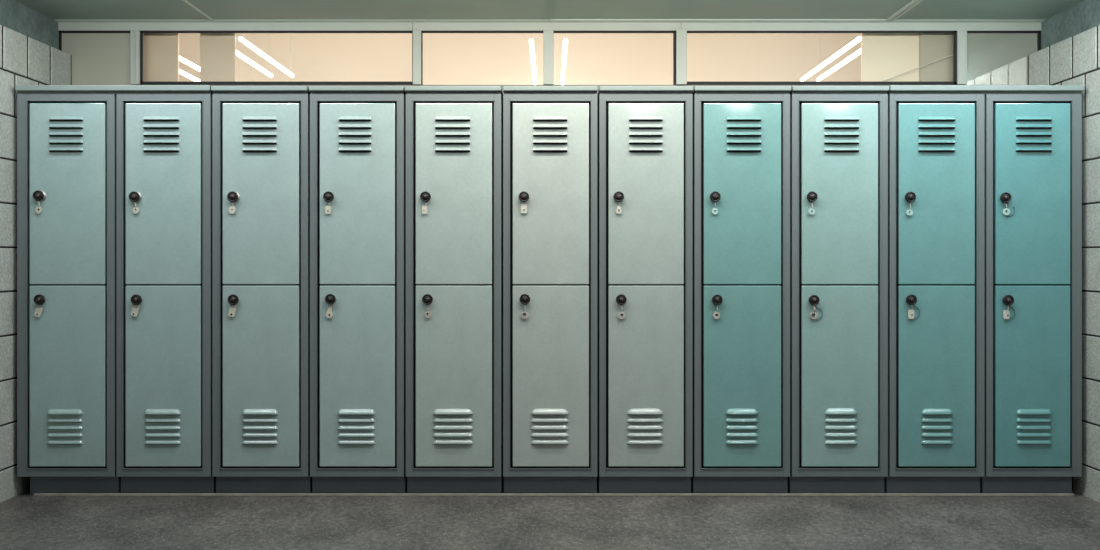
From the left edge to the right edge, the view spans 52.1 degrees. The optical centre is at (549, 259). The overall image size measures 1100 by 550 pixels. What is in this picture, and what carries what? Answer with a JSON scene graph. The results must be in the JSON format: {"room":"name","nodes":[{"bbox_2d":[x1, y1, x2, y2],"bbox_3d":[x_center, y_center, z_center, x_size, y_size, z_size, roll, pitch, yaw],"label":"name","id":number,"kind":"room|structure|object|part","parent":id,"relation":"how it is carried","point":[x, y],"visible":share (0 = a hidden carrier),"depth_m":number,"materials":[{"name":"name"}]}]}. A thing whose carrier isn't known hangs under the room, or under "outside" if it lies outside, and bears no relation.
{"room":"changing room","nodes":[
{"label":"changing room","id":0,"kind":"room"},
{"bbox_2d":[0,0,71,502],"bbox_3d":[-2.540,-0.067,2.300,0.301,2.344,7.400,0,0,0],"label":"wall","id":1,"kind":"structure","parent":0,"point":[30,54],"depth_m":5.00,"materials":[{"name":"concrete"}]},
{"bbox_2d":[144,33,178,81],"bbox_3d":[-2.032,-0.970,5.710,0.294,0.850,0.020,0,0,0],"label":"wall panel","id":2,"kind":"object","parent":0,"point":[161,50],"visible":0.12,"depth_m":5.70,"materials":[{"name":"beige paint"}]},
{"bbox_2d":[200,33,235,81],"bbox_3d":[-1.685,-0.970,5.710,0.177,0.850,0.020,0,0,0],"label":"wall panel","id":3,"kind":"object","parent":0,"point":[217,50],"visible":0.2,"depth_m":5.70,"materials":[{"name":"beige paint"}]},
{"bbox_2d":[179,33,860,84],"bbox_3d":[0.000,-1.245,7.400,6.600,1.400,0.100,0,0,0],"label":"wall","id":4,"kind":"structure","parent":0,"point":[448,58],"depth_m":7.35,"materials":[{"name":"beige paint"}]},
{"bbox_2d":[0,485,1099,549],"bbox_3d":[0.000,1.105,2.150,5.800,0.100,7.500,0,0,0],"label":"floor","id":5,"kind":"structure","parent":0,"point":[27,521],"depth_m":4.47,"materials":[{"name":"grey concrete"}]},
{"bbox_2d":[17,94,120,494],"bbox_3d":[-2.153,0.159,5.273,0.433,1.793,0.615,0,0,0],"label":"locker","id":6,"kind":"object","parent":5,"relation":"on","point":[66,143],"visible":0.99,"depth_m":5.00,"materials":[{"name":"metal"}]},
{"bbox_2d":[34,305,42,316],"bbox_3d":[-2.268,0.224,4.986,0.036,0.058,0.012,0,0,0],"label":"tag","id":7,"kind":"object","parent":6,"relation":"attached to","point":[38,311],"visible":1,"depth_m":4.98,"materials":[{"name":"white plastic"}]},
{"bbox_2d":[35,201,41,212],"bbox_3d":[-2.267,-0.235,4.986,0.026,0.058,0.013,0,0,0],"label":"tag","id":8,"kind":"object","parent":6,"relation":"attached to","point":[38,209],"visible":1,"depth_m":4.98,"materials":[{"name":"white plastic"}]},
{"bbox_2d":[47,409,82,443],"bbox_3d":[-2.153,0.741,4.988,0.156,0.155,0.017,0,0,0],"label":"vent","id":9,"kind":"object","parent":6,"relation":"attached to","point":[64,426],"depth_m":4.99,"materials":[{"name":"grey metal"}]},
{"bbox_2d":[48,116,82,151],"bbox_3d":[-2.148,-0.559,4.987,0.149,0.160,0.020,0,0,0],"label":"vent","id":10,"kind":"object","parent":6,"relation":"attached to","point":[65,133],"depth_m":4.99,"materials":[{"name":"grey metal"}]},
{"bbox_3d":[-2.145,0.516,5.007,0.335,0.804,0.022,0,0,0],"label":"door","id":11,"kind":"part","parent":6,"relation":"part of","materials":[{"name":"green paint"}]},
{"bbox_3d":[-2.145,-0.294,5.007,0.335,0.805,0.022,0,0,0],"label":"door","id":12,"kind":"part","parent":6,"relation":"part of","materials":[{"name":"green paint"}]},
{"bbox_2d":[15,85,212,94],"bbox_3d":[-1.938,-0.756,5.280,0.863,0.037,0.600,0,0,0],"label":"slab","id":13,"kind":"object","parent":6,"relation":"on","point":[22,89],"visible":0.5,"depth_m":4.98,"materials":[{"name":"grey paint"}]},
{"bbox_2d":[116,94,215,492],"bbox_3d":[-1.719,0.159,5.273,0.418,1.793,0.615,0,0,0],"label":"locker","id":14,"kind":"object","parent":5,"relation":"on","point":[164,141],"visible":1,"depth_m":5.00,"materials":[{"name":"grey metal"}]},
{"bbox_2d":[131,305,138,316],"bbox_3d":[-1.839,0.223,4.986,0.036,0.057,0.012,0,0,0],"label":"tag","id":15,"kind":"object","parent":14,"relation":"attached to","point":[135,308],"visible":1,"depth_m":4.98,"materials":[{"name":"white plastic"}]},
{"bbox_2d":[133,202,138,213],"bbox_3d":[-1.836,-0.233,4.986,0.027,0.055,0.013,0,0,0],"label":"tag","id":16,"kind":"object","parent":14,"relation":"attached to","point":[135,209],"visible":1,"depth_m":4.98,"materials":[{"name":"white plastic"}]},
{"bbox_2d":[143,116,178,151],"bbox_3d":[-1.726,-0.559,4.987,0.158,0.160,0.020,0,0,0],"label":"vent","id":17,"kind":"object","parent":14,"relation":"attached to","point":[160,133],"depth_m":4.99,"materials":[{"name":"grey metal"}]},
{"bbox_2d":[145,409,180,443],"bbox_3d":[-1.720,0.740,4.988,0.160,0.156,0.017,0,0,0],"label":"vent","id":18,"kind":"object","parent":14,"relation":"attached to","point":[162,426],"depth_m":4.99,"materials":[{"name":"grey metal"}]},
{"bbox_3d":[-1.719,0.516,5.007,0.334,0.804,0.022,0,0,0],"label":"door","id":19,"kind":"part","parent":14,"relation":"part of","materials":[{"name":"green paint"}]},
{"bbox_3d":[-1.719,-0.294,5.007,0.334,0.805,0.022,0,0,0],"label":"door","id":20,"kind":"part","parent":14,"relation":"part of","materials":[{"name":"green paint"}]},
{"bbox_2d":[211,86,311,492],"bbox_3d":[-1.289,0.142,5.273,0.426,1.826,0.615,0,0,0],"label":"locker","id":21,"kind":"object","parent":5,"relation":"on","point":[261,134],"visible":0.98,"depth_m":5.00,"materials":[{"name":"grey metal"}]},
{"bbox_2d":[228,305,236,316],"bbox_3d":[-1.408,0.224,4.986,0.035,0.058,0.012,0,0,0],"label":"tag","id":22,"kind":"object","parent":21,"relation":"attached to","point":[232,309],"visible":1,"depth_m":4.98,"materials":[{"name":"white plastic"}]},
{"bbox_2d":[229,202,235,213],"bbox_3d":[-1.409,-0.233,4.986,0.030,0.054,0.012,0,0,0],"label":"tag","id":23,"kind":"object","parent":21,"relation":"attached to","point":[232,209],"visible":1,"depth_m":4.98,"materials":[{"name":"white plastic"}]},
{"bbox_2d":[242,116,276,151],"bbox_3d":[-1.289,-0.559,4.987,0.151,0.160,0.020,0,0,0],"label":"vent","id":24,"kind":"object","parent":21,"relation":"attached to","point":[259,133],"depth_m":4.99,"materials":[{"name":"grey metal"}]},
{"bbox_2d":[242,409,277,443],"bbox_3d":[-1.288,0.740,4.988,0.158,0.156,0.017,0,0,0],"label":"vent","id":25,"kind":"object","parent":21,"relation":"attached to","point":[259,426],"depth_m":4.99,"materials":[{"name":"grey metal"}]},
{"bbox_3d":[-1.285,0.516,5.007,0.339,0.804,0.022,0,0,0],"label":"door","id":26,"kind":"part","parent":21,"relation":"part of","materials":[{"name":"green paint"}]},
{"bbox_3d":[-1.285,-0.294,5.007,0.339,0.805,0.022,0,0,0],"label":"door","id":27,"kind":"part","parent":21,"relation":"part of","materials":[{"name":"green paint"}]},
{"bbox_2d":[309,86,406,492],"bbox_3d":[-0.859,0.142,5.273,0.418,1.826,0.615,0,0,0],"label":"locker","id":28,"kind":"object","parent":5,"relation":"on","point":[358,133],"visible":1,"depth_m":5.00,"materials":[{"name":"grey metal"}]},
{"bbox_2d":[325,202,330,213],"bbox_3d":[-0.984,-0.232,4.986,0.024,0.055,0.012,0,0,0],"label":"tag","id":29,"kind":"object","parent":28,"relation":"attached to","point":[327,208],"visible":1,"depth_m":4.98,"materials":[{"name":"white plastic"}]},
{"bbox_2d":[326,305,332,317],"bbox_3d":[-0.978,0.225,4.986,0.030,0.064,0.012,0,0,0],"label":"tag","id":30,"kind":"object","parent":28,"relation":"attached to","point":[329,314],"visible":1,"depth_m":4.98,"materials":[{"name":"white plastic"}]},
{"bbox_2d":[339,116,370,151],"bbox_3d":[-0.866,-0.559,4.987,0.144,0.160,0.020,0,0,0],"label":"vent","id":31,"kind":"object","parent":28,"relation":"attached to","point":[354,131],"depth_m":4.99,"materials":[{"name":"grey metal"}]},
{"bbox_2d":[338,409,374,443],"bbox_3d":[-0.860,0.740,4.988,0.164,0.156,0.017,0,0,0],"label":"vent","id":32,"kind":"object","parent":28,"relation":"attached to","point":[355,426],"depth_m":4.99,"materials":[{"name":"grey metal"}]},
{"bbox_3d":[-0.856,0.516,5.007,0.334,0.804,0.022,0,0,0],"label":"door","id":33,"kind":"part","parent":28,"relation":"part of","materials":[{"name":"green paint"}]},
{"bbox_3d":[-0.856,-0.294,5.007,0.334,0.805,0.022,0,0,0],"label":"door","id":34,"kind":"part","parent":28,"relation":"part of","materials":[{"name":"green paint"}]},
{"bbox_2d":[405,86,503,492],"bbox_3d":[-0.429,0.142,5.273,0.426,1.826,0.615,0,0,0],"label":"locker","id":35,"kind":"object","parent":5,"relation":"on","point":[454,134],"visible":0.98,"depth_m":5.00,"materials":[{"name":"grey metal"}]},
{"bbox_2d":[422,202,426,213],"bbox_3d":[-0.556,-0.232,4.986,0.023,0.055,0.012,0,0,0],"label":"tag","id":36,"kind":"object","parent":35,"relation":"attached to","point":[424,207],"visible":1,"depth_m":4.98,"materials":[{"name":"white plastic"}]},
{"bbox_2d":[425,305,430,317],"bbox_3d":[-0.541,0.226,4.986,0.027,0.062,0.012,0,0,0],"label":"tag","id":37,"kind":"object","parent":35,"relation":"attached to","point":[428,312],"visible":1,"depth_m":4.98,"materials":[{"name":"metal"}]},
{"bbox_2d":[435,116,469,151],"bbox_3d":[-0.432,-0.559,4.987,0.156,0.160,0.020,0,0,0],"label":"vent","id":38,"kind":"object","parent":35,"relation":"attached to","point":[452,133],"depth_m":4.99,"materials":[{"name":"grey metal"}]},
{"bbox_2d":[433,409,472,443],"bbox_3d":[-0.431,0.740,4.988,0.178,0.157,0.017,0,0,0],"label":"vent","id":39,"kind":"object","parent":35,"relation":"attached to","point":[450,426],"depth_m":4.99,"materials":[{"name":"grey metal"}]},
{"bbox_3d":[-0.427,0.516,5.007,0.339,0.804,0.022,0,0,0],"label":"door","id":40,"kind":"part","parent":35,"relation":"part of","materials":[{"name":"green paint"}]},
{"bbox_3d":[-0.427,-0.294,5.007,0.339,0.805,0.022,0,0,0],"label":"door","id":41,"kind":"part","parent":35,"relation":"part of","materials":[{"name":"green paint"}]},
{"bbox_2d":[503,86,597,492],"bbox_3d":[0.001,0.142,5.273,0.420,1.826,0.615,0,0,0],"label":"locker","id":42,"kind":"object","parent":5,"relation":"on","point":[550,132],"visible":1,"depth_m":5.00,"materials":[{"name":"grey metal"}]},
{"bbox_2d":[521,202,526,212],"bbox_3d":[-0.116,-0.234,4.986,0.028,0.053,0.012,0,0,0],"label":"tag","id":43,"kind":"object","parent":42,"relation":"attached to","point":[523,206],"visible":1,"depth_m":4.98,"materials":[{"name":"white plastic"}]},
{"bbox_2d":[521,307,527,318],"bbox_3d":[-0.113,0.227,4.986,0.034,0.067,0.012,0,0,0],"label":"tag","id":44,"kind":"object","parent":42,"relation":"attached to","point":[524,315],"visible":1,"depth_m":4.98,"materials":[{"name":"metal"}]},
{"bbox_2d":[531,409,568,443],"bbox_3d":[-0.001,0.739,4.988,0.167,0.158,0.017,0,0,0],"label":"vent","id":45,"kind":"object","parent":42,"relation":"attached to","point":[548,426],"depth_m":4.99,"materials":[{"name":"grey metal"}]},
{"bbox_2d":[533,116,566,151],"bbox_3d":[0.001,-0.559,4.987,0.152,0.160,0.020,0,0,0],"label":"vent","id":46,"kind":"object","parent":42,"relation":"attached to","point":[549,132],"depth_m":4.99,"materials":[{"name":"grey metal"}]},
{"bbox_3d":[0.004,0.516,5.007,0.339,0.804,0.022,0,0,0],"label":"door","id":47,"kind":"part","parent":42,"relation":"part of","materials":[{"name":"green paint"}]},
{"bbox_3d":[0.004,-0.294,5.007,0.339,0.805,0.022,0,0,0],"label":"door","id":48,"kind":"part","parent":42,"relation":"part of","materials":[{"name":"green paint"}]},
{"bbox_2d":[597,86,692,492],"bbox_3d":[0.427,0.142,5.273,0.416,1.826,0.615,0,0,0],"label":"locker","id":49,"kind":"object","parent":5,"relation":"on","point":[645,133],"visible":0.99,"depth_m":5.00,"materials":[{"name":"grey metal"}]},
{"bbox_2d":[616,203,621,213],"bbox_3d":[0.305,-0.233,4.986,0.026,0.054,0.012,0,0,0],"label":"tag","id":50,"kind":"object","parent":49,"relation":"attached to","point":[618,211],"visible":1,"depth_m":4.98,"materials":[{"name":"white plastic"}]},
{"bbox_2d":[618,305,624,318],"bbox_3d":[0.317,0.226,4.986,0.033,0.071,0.012,0,0,0],"label":"tag","id":51,"kind":"object","parent":49,"relation":"attached to","point":[621,315],"visible":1,"depth_m":4.98,"materials":[{"name":"metal"}]},
{"bbox_2d":[627,408,662,443],"bbox_3d":[0.422,0.739,4.988,0.160,0.159,0.017,0,0,0],"label":"vent","id":52,"kind":"object","parent":49,"relation":"attached to","point":[644,425],"depth_m":4.99,"materials":[{"name":"grey metal"}]},
{"bbox_3d":[0.427,0.516,5.007,0.334,0.804,0.022,0,0,0],"label":"door","id":53,"kind":"part","parent":49,"relation":"part of","materials":[{"name":"green paint"}]},
{"bbox_3d":[0.427,-0.294,5.007,0.334,0.805,0.022,0,0,0],"label":"door","id":54,"kind":"part","parent":49,"relation":"part of","materials":[{"name":"green paint"}]},
{"bbox_2d":[629,116,662,151],"bbox_3d":[0.426,-0.559,4.987,0.149,0.160,0.020,0,0,0],"label":"vent","id":55,"kind":"object","parent":49,"relation":"attached to","point":[645,132],"depth_m":4.99,"materials":[{"name":"grey metal"}]},
{"bbox_2d":[691,86,790,492],"bbox_3d":[0.855,0.142,5.273,0.426,1.826,0.615,0,0,0],"label":"locker","id":56,"kind":"object","parent":5,"relation":"on","point":[741,134],"visible":1,"depth_m":5.00,"materials":[{"name":"teal metal"}]},
{"bbox_2d":[712,202,717,213],"bbox_3d":[0.731,-0.231,4.986,0.026,0.058,0.012,0,0,0],"label":"tag","id":57,"kind":"object","parent":56,"relation":"attached to","point":[714,210],"visible":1,"depth_m":4.98,"materials":[{"name":"silver plastic"}]},
{"bbox_2d":[713,305,719,318],"bbox_3d":[0.739,0.229,4.986,0.029,0.065,0.012,0,0,0],"label":"tag","id":58,"kind":"object","parent":56,"relation":"attached to","point":[716,315],"visible":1,"depth_m":4.98,"materials":[{"name":"metal"}]},
{"bbox_3d":[0.855,0.516,5.007,0.344,0.804,0.022,0,0,0],"label":"door","id":59,"kind":"part","parent":56,"relation":"part of","materials":[{"name":"teal paint"}]},
{"bbox_2d":[726,409,757,443],"bbox_3d":[0.852,0.739,4.988,0.144,0.158,0.017,0,0,0],"label":"vent","id":60,"kind":"object","parent":56,"relation":"attached to","point":[741,424],"depth_m":4.99,"materials":[{"name":"teal metal"}]},
{"bbox_3d":[0.855,-0.294,5.007,0.344,0.805,0.022,0,0,0],"label":"door","id":61,"kind":"part","parent":56,"relation":"part of","materials":[{"name":"teal paint"}]},
{"bbox_2d":[727,116,760,151],"bbox_3d":[0.861,-0.559,4.987,0.153,0.160,0.020,0,0,0],"label":"vent","id":62,"kind":"object","parent":56,"relation":"attached to","point":[743,132],"depth_m":4.99,"materials":[{"name":"metal"}]},
{"bbox_2d":[788,86,888,492],"bbox_3d":[1.289,0.142,5.273,0.427,1.826,0.615,0,0,0],"label":"locker","id":63,"kind":"object","parent":5,"relation":"on","point":[839,134],"visible":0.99,"depth_m":5.00,"materials":[{"name":"grey metal"}]},
{"bbox_2d":[808,203,814,214],"bbox_3d":[1.160,-0.230,4.986,0.029,0.059,0.012,0,0,0],"label":"tag","id":64,"kind":"object","parent":63,"relation":"attached to","point":[811,211],"visible":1,"depth_m":4.98,"materials":[{"name":"silver plastic"}]},
{"bbox_2d":[810,305,822,319],"bbox_3d":[1.182,0.232,4.986,0.056,0.068,0.016,0,0,0],"label":"tag","id":65,"kind":"object","parent":63,"relation":"attached to","point":[813,315],"visible":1,"depth_m":4.98,"materials":[{"name":"metal"}]},
{"bbox_3d":[1.288,0.516,5.007,0.339,0.804,0.022,0,0,0],"label":"door","id":66,"kind":"part","parent":63,"relation":"part of","materials":[{"name":"teal paint"}]},
{"bbox_3d":[1.288,-0.294,5.007,0.339,0.805,0.022,0,0,0],"label":"door","id":67,"kind":"part","parent":63,"relation":"part of","materials":[{"name":"teal paint"}]},
{"bbox_2d":[825,408,856,443],"bbox_3d":[1.292,0.738,4.988,0.144,0.161,0.017,0,0,0],"label":"vent","id":68,"kind":"object","parent":63,"relation":"attached to","point":[840,423],"depth_m":4.99,"materials":[{"name":"grey metal"}]},
{"bbox_2d":[824,116,858,151],"bbox_3d":[1.295,-0.559,4.987,0.154,0.160,0.020,0,0,0],"label":"vent","id":69,"kind":"object","parent":63,"relation":"attached to","point":[841,133],"depth_m":4.99,"materials":[{"name":"metal"}]},
{"bbox_2d":[884,94,984,492],"bbox_3d":[1.722,0.159,5.273,0.421,1.793,0.615,0,0,0],"label":"locker","id":70,"kind":"object","parent":5,"relation":"on","point":[936,142],"visible":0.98,"depth_m":5.00,"materials":[{"name":"teal metal"}]},
{"bbox_2d":[906,203,912,214],"bbox_3d":[1.594,-0.228,4.986,0.028,0.061,0.012,0,0,0],"label":"tag","id":71,"kind":"object","parent":70,"relation":"attached to","point":[908,212],"visible":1,"depth_m":4.98,"materials":[{"name":"silver plastic"}]},
{"bbox_2d":[908,305,919,318],"bbox_3d":[1.614,0.228,4.989,0.054,0.065,0.012,0,0,-10],"label":"tag","id":72,"kind":"object","parent":70,"relation":"attached to","point":[910,312],"visible":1,"depth_m":4.98,"materials":[{"name":"white plastic"}]},
{"bbox_3d":[1.719,0.516,5.007,0.338,0.804,0.022,0,0,0],"label":"door","id":73,"kind":"part","parent":70,"relation":"part of","materials":[{"name":"teal paint"}]},
{"bbox_3d":[1.719,-0.294,5.007,0.338,0.805,0.022,0,0,0],"label":"door","id":74,"kind":"part","parent":70,"relation":"part of","materials":[{"name":"teal paint"}]},
{"bbox_2d":[921,409,952,443],"bbox_3d":[1.719,0.739,4.988,0.140,0.158,0.017,0,0,0],"label":"vent","id":75,"kind":"object","parent":70,"relation":"attached to","point":[936,424],"depth_m":4.99,"materials":[{"name":"teal metal"}]},
{"bbox_2d":[918,116,955,151],"bbox_3d":[1.717,-0.559,4.987,0.162,0.160,0.020,0,0,0],"label":"vent","id":76,"kind":"object","parent":70,"relation":"attached to","point":[935,133],"depth_m":4.99,"materials":[{"name":"teal metal"}]},
{"bbox_2d":[887,85,1084,94],"bbox_3d":[1.938,-0.756,5.280,0.861,0.036,0.600,0,0,0],"label":"slab","id":77,"kind":"object","parent":70,"relation":"on","point":[893,89],"visible":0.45,"depth_m":4.98,"materials":[{"name":"grey paint"}]},
{"bbox_2d":[980,94,1081,492],"bbox_3d":[2.153,0.159,5.273,0.424,1.793,0.615,0,0,0],"label":"locker","id":78,"kind":"object","parent":5,"relation":"on","point":[1033,142],"visible":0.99,"depth_m":5.00,"materials":[{"name":"teal metal"}]},
{"bbox_2d":[1002,204,1014,215],"bbox_3d":[2.034,-0.225,4.989,0.057,0.062,0.012,0,0,-11],"label":"tag","id":79,"kind":"object","parent":78,"relation":"attached to","point":[1006,211],"visible":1,"depth_m":4.98,"materials":[{"name":"silver plastic"}]},
{"bbox_2d":[1003,306,1014,318],"bbox_3d":[2.037,0.230,4.987,0.054,0.064,0.013,0,0,0],"label":"tag","id":80,"kind":"object","parent":78,"relation":"attached to","point":[1006,313],"visible":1,"depth_m":4.98,"materials":[{"name":"white plastic"}]},
{"bbox_3d":[2.146,0.516,5.007,0.332,0.804,0.022,0,0,0],"label":"door","id":81,"kind":"part","parent":78,"relation":"part of","materials":[{"name":"teal paint"}]},
{"bbox_3d":[2.146,-0.294,5.007,0.332,0.805,0.022,0,0,0],"label":"door","id":82,"kind":"part","parent":78,"relation":"part of","materials":[{"name":"teal paint"}]},
{"bbox_2d":[1016,409,1051,443],"bbox_3d":[2.149,0.740,4.988,0.156,0.156,0.017,0,0,0],"label":"vent","id":83,"kind":"object","parent":78,"relation":"attached to","point":[1033,426],"depth_m":4.99,"materials":[{"name":"teal metal"}]},
{"bbox_2d":[1016,116,1052,151],"bbox_3d":[2.148,-0.559,4.987,0.158,0.160,0.020,0,0,0],"label":"vent","id":84,"kind":"object","parent":78,"relation":"attached to","point":[1033,133],"depth_m":4.99,"materials":[{"name":"teal metal"}]},
{"bbox_2d":[15,0,1084,19],"bbox_3d":[0.000,-1.239,2.120,5.500,0.100,7.040,0,0,0],"label":"ceiling","id":85,"kind":"structure","parent":0,"point":[54,9],"depth_m":5.34,"materials":[{"name":"grey paint"}]},
{"bbox_2d":[182,0,212,20],"bbox_3d":[-1.672,-1.188,2.085,0.012,0.009,6.970,0,0,0],"label":"trim","id":86,"kind":"structure","parent":85,"relation":"attached to","point":[185,1],"depth_m":5.34,"materials":[{"name":"grey metal"}]},
{"bbox_2d":[549,0,550,19],"bbox_3d":[0.000,-1.190,2.085,0.008,0.006,6.970,0,0,0],"label":"trim","id":87,"kind":"structure","parent":85,"relation":"attached to","point":[549,0],"depth_m":5.34,"materials":[{"name":"grey metal"}]},
{"bbox_2d":[886,0,922,20],"bbox_3d":[1.683,-1.188,2.085,0.040,0.010,6.970,0,0,0],"label":"trim","id":88,"kind":"structure","parent":85,"relation":"attached to","point":[913,3],"depth_m":5.33,"materials":[{"name":"grey metal"}]},
{"bbox_2d":[210,85,889,93],"bbox_3d":[0.000,0.115,5.680,5.400,1.980,0.120,0,0,0],"label":"wall","id":89,"kind":"structure","parent":0,"point":[210,85],"depth_m":5.62,"materials":[{"name":"paint"}]},
{"bbox_2d":[59,30,143,84],"bbox_3d":[-2.249,-1.010,5.632,0.406,0.270,0.076,0,0,0],"label":"window","id":90,"kind":"structure","parent":89,"relation":"in","point":[98,57],"depth_m":5.63,"materials":[{"name":"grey glass"}]},
{"bbox_2d":[140,31,412,84],"bbox_3d":[-1.365,-1.010,5.624,1.361,0.269,0.016,0,0,0],"label":"window","id":91,"kind":"structure","parent":89,"relation":"in","point":[141,32],"depth_m":5.62,"materials":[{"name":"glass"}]},
{"bbox_2d":[413,30,553,84],"bbox_3d":[-0.334,-1.010,5.636,0.702,0.270,0.068,0,0,0],"label":"window frame","id":92,"kind":"structure","parent":89,"relation":"in","point":[422,32],"depth_m":5.60,"materials":[{"name":"metal"}]},
{"bbox_2d":[58,23,1040,84],"bbox_3d":[0.000,-1.030,5.636,4.904,0.309,0.068,0,0,0],"label":"window","id":93,"kind":"structure","parent":89,"relation":"in","point":[993,57],"depth_m":5.61,"materials":[{"name":"clear glass"}]},
{"bbox_2d":[881,54,952,81],"bbox_3d":[1.970,-1.011,5.660,0.742,0.287,0.006,0,0,0],"label":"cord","id":94,"kind":"object","parent":93,"relation":"attached to","point":[952,54],"visible":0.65,"depth_m":5.66,"materials":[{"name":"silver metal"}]},
{"bbox_2d":[554,28,686,84],"bbox_3d":[0.350,-1.016,5.636,0.664,0.281,0.068,0,0,0],"label":"window","id":95,"kind":"structure","parent":89,"relation":"in","point":[673,32],"depth_m":5.60,"materials":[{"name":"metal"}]},
{"bbox_2d":[686,31,956,84],"bbox_3d":[1.356,-1.010,5.624,1.349,0.269,0.016,0,0,0],"label":"window","id":96,"kind":"structure","parent":89,"relation":"in","point":[954,82],"depth_m":5.62,"materials":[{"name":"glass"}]},
{"bbox_2d":[34,493,1073,495],"bbox_3d":[0.018,1.050,5.040,4.655,0.009,0.020,0,0,0],"label":"trim","id":97,"kind":"structure","parent":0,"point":[35,494],"depth_m":5.03,"materials":[{"name":"black metal"}]},
{"bbox_2d":[861,33,918,81],"bbox_3d":[1.728,-0.970,5.710,0.294,0.850,0.020,0,0,0],"label":"wall panel","id":98,"kind":"object","parent":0,"point":[884,56],"visible":0.2,"depth_m":5.70,"materials":[{"name":"beige paint"}]},
{"bbox_2d":[919,33,952,81],"bbox_3d":[2.008,-0.970,5.690,0.275,0.850,0.020,0,0,0],"label":"wall panel","id":99,"kind":"object","parent":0,"point":[932,46],"visible":0.15,"depth_m":5.68,"materials":[{"name":"beige paint"}]},
{"bbox_2d":[1028,0,1099,502],"bbox_3d":[2.540,-0.067,2.300,0.301,2.344,7.400,0,0,0],"label":"wall","id":100,"kind":"structure","parent":0,"point":[1069,54],"depth_m":5.01,"materials":[{"name":"concrete"}]},
{"bbox_2d":[55,19,1044,22],"bbox_3d":[0.000,-1.188,5.593,4.904,0.010,0.055,0,0,0],"label":"trim","id":101,"kind":"structure","parent":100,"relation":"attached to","point":[551,20],"depth_m":5.59,"materials":[{"name":"grey metal"}]},
{"bbox_3d":[0.000,-1.945,6.560,6.800,0.100,1.780,0,0,0],"label":"ceiling","id":102,"kind":"structure","parent":0,"visible":0},
{"bbox_2d":[179,56,199,81],"bbox_3d":[-2.147,-1.508,6.575,0.174,0.784,1.250,0,0,0],"label":"ceiling light","id":103,"kind":"object","parent":102,"relation":"hanging from","point":[181,59],"visible":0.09,"depth_m":6.62,"materials":[{"name":"metal"}]},
{"bbox_2d":[236,33,293,77],"bbox_3d":[-1.645,-1.508,6.322,0.159,0.784,1.155,0,0,0],"label":"ceiling light","id":104,"kind":"object","parent":102,"relation":"hanging from","point":[241,39],"visible":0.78,"depth_m":6.38,"materials":[{"name":"metal"}]},
{"bbox_2d":[529,33,536,84],"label":"ceiling light","id":105,"kind":"object","parent":102,"relation":"hanging from","point":[531,42],"depth_m":6.31,"materials":[{"name":"metal"}]},
{"bbox_2d":[560,33,567,84],"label":"ceiling light","id":106,"kind":"object","parent":102,"relation":"hanging from","point":[564,51],"depth_m":6.39,"materials":[{"name":"metal"}]},
{"bbox_2d":[800,36,860,81],"bbox_3d":[1.631,-1.508,6.397,0.129,0.784,1.305,0,0,0],"label":"ceiling light","id":107,"kind":"object","parent":102,"relation":"hanging from","point":[855,41],"visible":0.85,"depth_m":6.38,"materials":[{"name":"metal"}]}
]}

